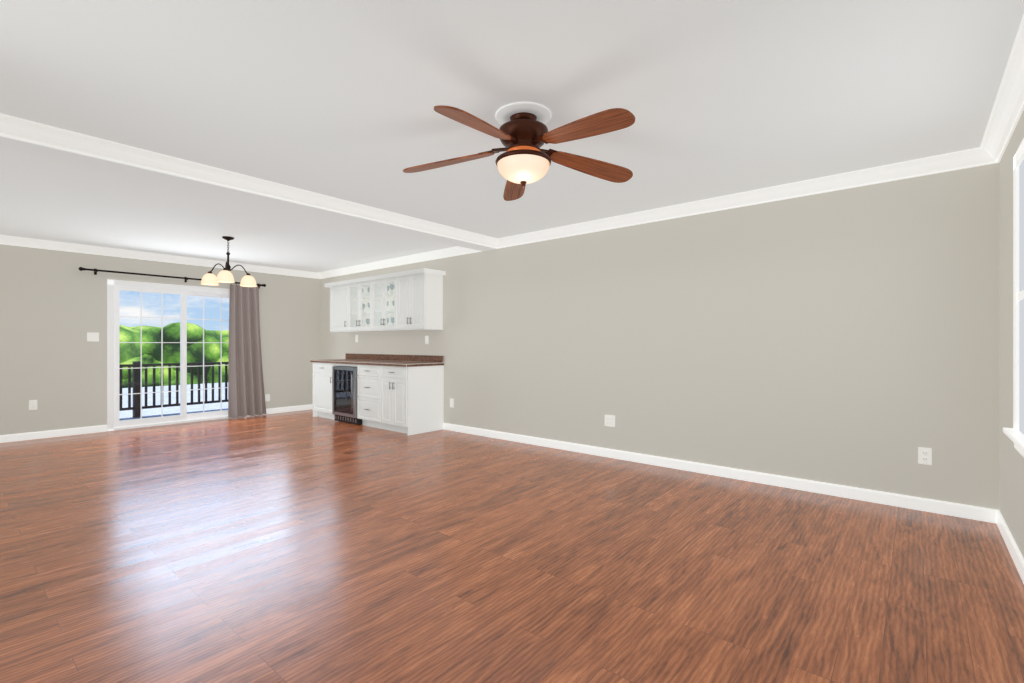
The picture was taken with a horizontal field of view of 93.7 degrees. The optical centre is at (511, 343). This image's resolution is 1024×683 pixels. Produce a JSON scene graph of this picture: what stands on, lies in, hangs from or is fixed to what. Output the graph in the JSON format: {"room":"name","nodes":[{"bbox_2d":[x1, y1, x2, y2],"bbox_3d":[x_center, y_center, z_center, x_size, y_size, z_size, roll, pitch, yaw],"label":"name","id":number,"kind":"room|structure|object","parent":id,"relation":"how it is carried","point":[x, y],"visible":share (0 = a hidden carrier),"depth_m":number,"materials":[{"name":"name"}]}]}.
{"room":"empty living room","nodes":[
{"label":"empty living room","id":0,"kind":"room"},
{"bbox_2d":[0,244,319,434],"bbox_3d":[-5.066,-0.054,6.941,0.160,2.440,4.750,0,0,40],"label":"wall","id":1,"kind":"structure","parent":0,"point":[53,312],"depth_m":6.19,"materials":[{"name":"grey paint"}]},
{"bbox_2d":[29,400,36,409],"bbox_3d":[-5.857,0.746,5.870,0.008,0.116,0.072,0,0,40],"label":"electrical outlet plate","id":2,"kind":"object","parent":1,"relation":"attached to","point":[32,404],"visible":1,"depth_m":5.87,"materials":[{"name":"white plastic"}]},
{"bbox_2d":[0,425,106,442],"bbox_3d":[-5.958,1.122,5.746,0.014,0.088,1.715,0,0,40],"label":"baseboard","id":3,"kind":"structure","parent":1,"relation":"attached to","point":[101,428],"depth_m":5.99,"materials":[{"name":"white wood"}]},
{"bbox_2d":[87,332,98,340],"bbox_3d":[-5.496,-0.092,6.297,0.009,0.116,0.118,0,0,40],"label":"switch plate","id":4,"kind":"object","parent":1,"relation":"attached to","point":[92,336],"visible":1,"depth_m":6.29,"materials":[{"name":"white plastic"}]},
{"bbox_2d":[0,235,315,278],"bbox_3d":[-4.968,-1.226,6.858,0.096,0.096,4.750,0,0,40],"label":"crown molding","id":5,"kind":"structure","parent":1,"relation":"attached to","point":[4,239],"depth_m":6.62,"materials":[{"name":"white wood"}]},
{"bbox_2d":[107,279,229,430],"bbox_3d":[-4.891,0.151,7.140,0.172,2.030,1.780,0,0,40],"label":"door frame","id":6,"kind":"structure","parent":1,"relation":"attached to","point":[114,287],"depth_m":6.86,"materials":[{"name":"white plastic"}]},
{"bbox_2d":[78,267,265,288],"bbox_3d":[-4.812,-0.952,7.031,0.109,0.080,2.313,0,0,40],"label":"curtain rod","id":7,"kind":"object","parent":1,"relation":"attached to","point":[97,270],"visible":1,"depth_m":6.62,"materials":[{"name":"black metal"}]},
{"bbox_2d":[228,283,265,417],"bbox_3d":[-4.223,0.086,7.681,0.118,2.135,0.559,0,0,40],"label":"curtain","id":8,"kind":"object","parent":7,"relation":"hanging from","point":[246,395],"visible":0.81,"depth_m":7.65,"materials":[{"name":"grey fabric"}]},
{"bbox_2d":[265,394,269,400],"bbox_3d":[-4.072,0.896,7.992,0.008,0.116,0.072,0,0,40],"label":"electrical outlet plate","id":9,"kind":"object","parent":1,"relation":"attached to","point":[267,397],"visible":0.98,"depth_m":7.99,"materials":[{"name":"white plastic"}]},
{"bbox_2d":[263,404,312,414],"bbox_3d":[-3.862,1.122,8.238,0.014,0.088,1.215,0,0,40],"label":"baseboard","id":10,"kind":"structure","parent":1,"relation":"attached to","point":[302,407],"depth_m":8.26,"materials":[{"name":"white wood"}]},
{"bbox_2d":[0,409,1023,682],"bbox_3d":[-1.684,1.226,4.095,9.000,0.120,5.070,0,0,40],"label":"floor","id":11,"kind":"structure","parent":0,"point":[294,547],"depth_m":2.48,"materials":[{"name":"brown wood"}]},
{"bbox_2d":[310,361,353,419],"bbox_3d":[-2.743,0.730,7.683,0.660,0.872,0.616,0,0,40],"label":"base cabinet","id":12,"kind":"object","parent":11,"relation":"on","point":[322,370],"depth_m":7.45,"materials":[{"name":"white wood"}]},
{"bbox_2d":[332,366,361,424],"bbox_3d":[-2.288,0.748,7.222,0.618,0.836,0.633,0,0,40],"label":"wine cooler","id":13,"kind":"object","parent":11,"relation":"on","point":[344,393],"visible":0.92,"depth_m":7.01,"materials":[{"name":"black"}]},
{"bbox_2d":[354,361,409,427],"bbox_3d":[-1.773,0.730,6.867,0.615,0.872,0.616,0,0,40],"label":"base cabinet","id":14,"kind":"object","parent":11,"relation":"on","point":[367,378],"depth_m":6.66,"materials":[{"name":"white wood"}]},
{"bbox_2d":[346,361,373,364],"bbox_3d":[-2.243,0.309,7.275,0.630,0.030,0.597,0,0,40],"label":"countertop","id":15,"kind":"structure","parent":14,"relation":"on","point":[347,362],"depth_m":6.81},
{"bbox_2d":[378,365,443,435],"bbox_3d":[-1.356,0.730,6.516,0.586,0.872,0.616,0,0,40],"label":"base cabinet","id":16,"kind":"object","parent":11,"relation":"on","point":[401,393],"depth_m":6.31,"materials":[{"name":"white wood"}]},
{"bbox_2d":[0,0,1023,272],"bbox_3d":[-1.684,-1.334,4.095,9.000,0.120,5.070,0,0,40],"label":"ceiling","id":17,"kind":"structure","parent":0,"point":[342,98],"depth_m":2.51,"materials":[{"name":"white paint"}]},
{"bbox_2d":[201,236,256,286],"bbox_3d":[-3.351,-0.993,5.767,0.594,0.561,0.554,0,0,40],"label":"chandelier","id":18,"kind":"object","parent":17,"relation":"hanging from","point":[224,275],"visible":1,"depth_m":5.71,"materials":[{"name":"beige glass"}]},
{"bbox_2d":[0,136,495,250],"bbox_3d":[-1.806,-1.224,4.198,0.240,0.099,4.750,0,0,40],"label":"ceiling beam","id":19,"kind":"structure","parent":17,"relation":"attached to","point":[11,144],"depth_m":3.58,"materials":[{"name":"white paint"}]},
{"bbox_2d":[0,113,503,248],"bbox_3d":[-1.678,-1.226,4.090,0.096,0.096,4.750,0,0,40],"label":"crown molding","id":20,"kind":"structure","parent":19,"relation":"attached to","point":[12,127],"depth_m":3.45,"materials":[{"name":"white wood"}]},
{"bbox_2d":[403,105,634,200],"bbox_3d":[0.066,-1.073,2.635,1.366,0.401,1.365,0,0,40],"label":"ceiling fan","id":21,"kind":"object","parent":17,"relation":"hanging from","point":[523,160],"visible":1,"depth_m":2.58,"materials":[{"name":"brown wood"}]},
{"bbox_2d":[495,102,550,123],"bbox_3d":[0.064,-1.265,2.679,0.312,0.018,0.312,0,0,40],"label":"ceiling medallion","id":22,"kind":"object","parent":17,"relation":"attached to","point":[506,112],"visible":0.73,"depth_m":2.60,"materials":[{"name":"white plastic"}]},
{"bbox_2d":[320,163,998,509],"bbox_3d":[-0.104,-0.054,5.974,9.000,2.440,0.160,0,0,40],"label":"wall","id":23,"kind":"structure","parent":0,"point":[848,337],"depth_m":4.02,"materials":[{"name":"grey paint"}]},
{"bbox_2d":[328,280,367,331],"bbox_3d":[-2.658,-0.598,7.805,0.597,0.784,0.320,0,0,40],"label":"upper cabinet","id":24,"kind":"object","parent":23,"relation":"attached to","point":[348,298],"depth_m":7.59,"materials":[{"name":"white wood"}]},
{"bbox_2d":[316,247,471,278],"bbox_3d":[-1.961,-1.226,7.370,3.840,0.096,0.096,0,0,40],"label":"crown molding","id":25,"kind":"structure","parent":23,"relation":"attached to","point":[447,252],"depth_m":7.21,"materials":[{"name":"white wood"}]},
{"bbox_2d":[392,268,443,330],"bbox_3d":[-1.301,-0.598,6.663,0.655,0.784,0.320,0,0,40],"label":"upper cabinet","id":26,"kind":"object","parent":23,"relation":"attached to","point":[409,300],"depth_m":6.49,"materials":[{"name":"white wood"}]},
{"bbox_2d":[425,336,428,343],"bbox_3d":[-1.206,-0.057,6.791,0.072,0.116,0.008,0,0,40],"label":"electrical outlet plate","id":27,"kind":"object","parent":23,"relation":"attached to","point":[426,339],"visible":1,"depth_m":6.78,"materials":[{"name":"white plastic"}]},
{"bbox_2d":[450,399,453,407],"bbox_3d":[-0.811,0.794,6.459,0.072,0.116,0.008,0,0,40],"label":"electrical outlet plate","id":28,"kind":"object","parent":23,"relation":"attached to","point":[451,402],"visible":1,"depth_m":6.45,"materials":[{"name":"white plastic"}]},
{"bbox_2d":[452,246,480,252],"bbox_3d":[-1.935,-1.226,4.307,0.096,0.096,4.750,0,0,40],"label":"crown molding","id":29,"kind":"structure","parent":23,"relation":"attached to","point":[457,248],"depth_m":6.24,"materials":[{"name":"white wood"}]},
{"bbox_2d":[605,415,614,426],"bbox_3d":[1.004,0.790,4.932,0.118,0.116,0.008,0,0,40],"label":"electrical outlet plate","id":30,"kind":"object","parent":23,"relation":"attached to","point":[610,420],"visible":1,"depth_m":4.92,"materials":[{"name":"white plastic"}]},
{"bbox_2d":[443,423,991,522],"bbox_3d":[1.109,1.122,4.840,5.365,0.088,0.014,0,0,40],"label":"baseboard","id":31,"kind":"structure","parent":23,"relation":"attached to","point":[944,507],"depth_m":4.00,"materials":[{"name":"white wood"}]},
{"bbox_2d":[496,148,975,246],"bbox_3d":[1.459,-1.226,4.492,4.140,0.096,0.096,0,0,40],"label":"crown molding","id":32,"kind":"structure","parent":23,"relation":"attached to","point":[963,159],"depth_m":3.93,"materials":[{"name":"white wood"}]},
{"bbox_2d":[918,447,931,464],"bbox_3d":[2.883,0.783,3.352,0.072,0.116,0.008,0,0,40],"label":"electrical outlet plate","id":33,"kind":"object","parent":23,"relation":"attached to","point":[925,456],"visible":1,"depth_m":3.35,"materials":[{"name":"white plastic"}]},
{"bbox_2d":[999,110,1023,557],"bbox_3d":[1.698,-0.054,1.250,0.160,2.440,4.750,0,0,40],"label":"wall","id":34,"kind":"structure","parent":0,"point":[1011,483],"depth_m":2.81,"materials":[{"name":"grey paint"}]},
{"bbox_2d":[976,15,1023,166],"bbox_3d":[1.600,-1.226,1.333,0.096,0.096,4.750,0,0,40],"label":"crown molding","id":35,"kind":"structure","parent":34,"relation":"attached to","point":[1006,113],"depth_m":2.51,"materials":[{"name":"white wood"}]},
{"bbox_2d":[992,509,1023,583],"bbox_3d":[1.629,1.122,1.302,0.014,0.088,4.680,0,0,40],"label":"baseboard","id":36,"kind":"structure","parent":34,"relation":"attached to","point":[997,518],"depth_m":2.68,"materials":[{"name":"white"}]},
{"bbox_2d":[1003,138,1023,456],"bbox_3d":[2.147,-0.222,1.951,0.054,1.545,1.650,0,0,40],"label":"window","id":37,"kind":"structure","parent":34,"relation":"in","point":[1015,434],"depth_m":2.48,"materials":[{"name":"white"}]},
{"label":"outside","id":38,"kind":"structure","parent":0,"visible":0},
{"bbox_2d":[119,409,227,420],"bbox_3d":[-5.564,1.305,7.717,1.600,0.162,5.002,0,0,40],"label":"deck","id":39,"kind":"object","parent":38,"point":[130,418],"depth_m":8.23,"materials":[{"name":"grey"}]},
{"bbox_2d":[119,361,227,417],"bbox_3d":[-6.122,0.757,8.188,0.100,0.932,5.000,0,0,40],"label":"balcony railing","id":40,"kind":"object","parent":39,"relation":"on","point":[136,387],"depth_m":8.20,"materials":[{"name":"black metal"}]},
{"bbox_3d":[-47.341,9.266,45.605,108.000,0.200,160.000,0,0,40],"label":"ground","id":41,"kind":"structure","parent":0,"visible":0},
{"bbox_2d":[119,382,227,418],"bbox_3d":[-14.262,5.641,13.859,12.500,9.450,28.000,0,0,40],"label":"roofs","id":42,"kind":"structure","parent":41,"relation":"on","point":[171,410],"depth_m":14.79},
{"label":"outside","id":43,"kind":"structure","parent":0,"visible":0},
{"bbox_2d":[119,322,228,387],"bbox_3d":[-24.199,3.622,21.529,12.984,10.435,80.934,0,0,40],"label":"trees","id":44,"kind":"object","parent":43,"point":[194,355],"depth_m":24.27,"materials":[{"name":"green plant"}]}
]}

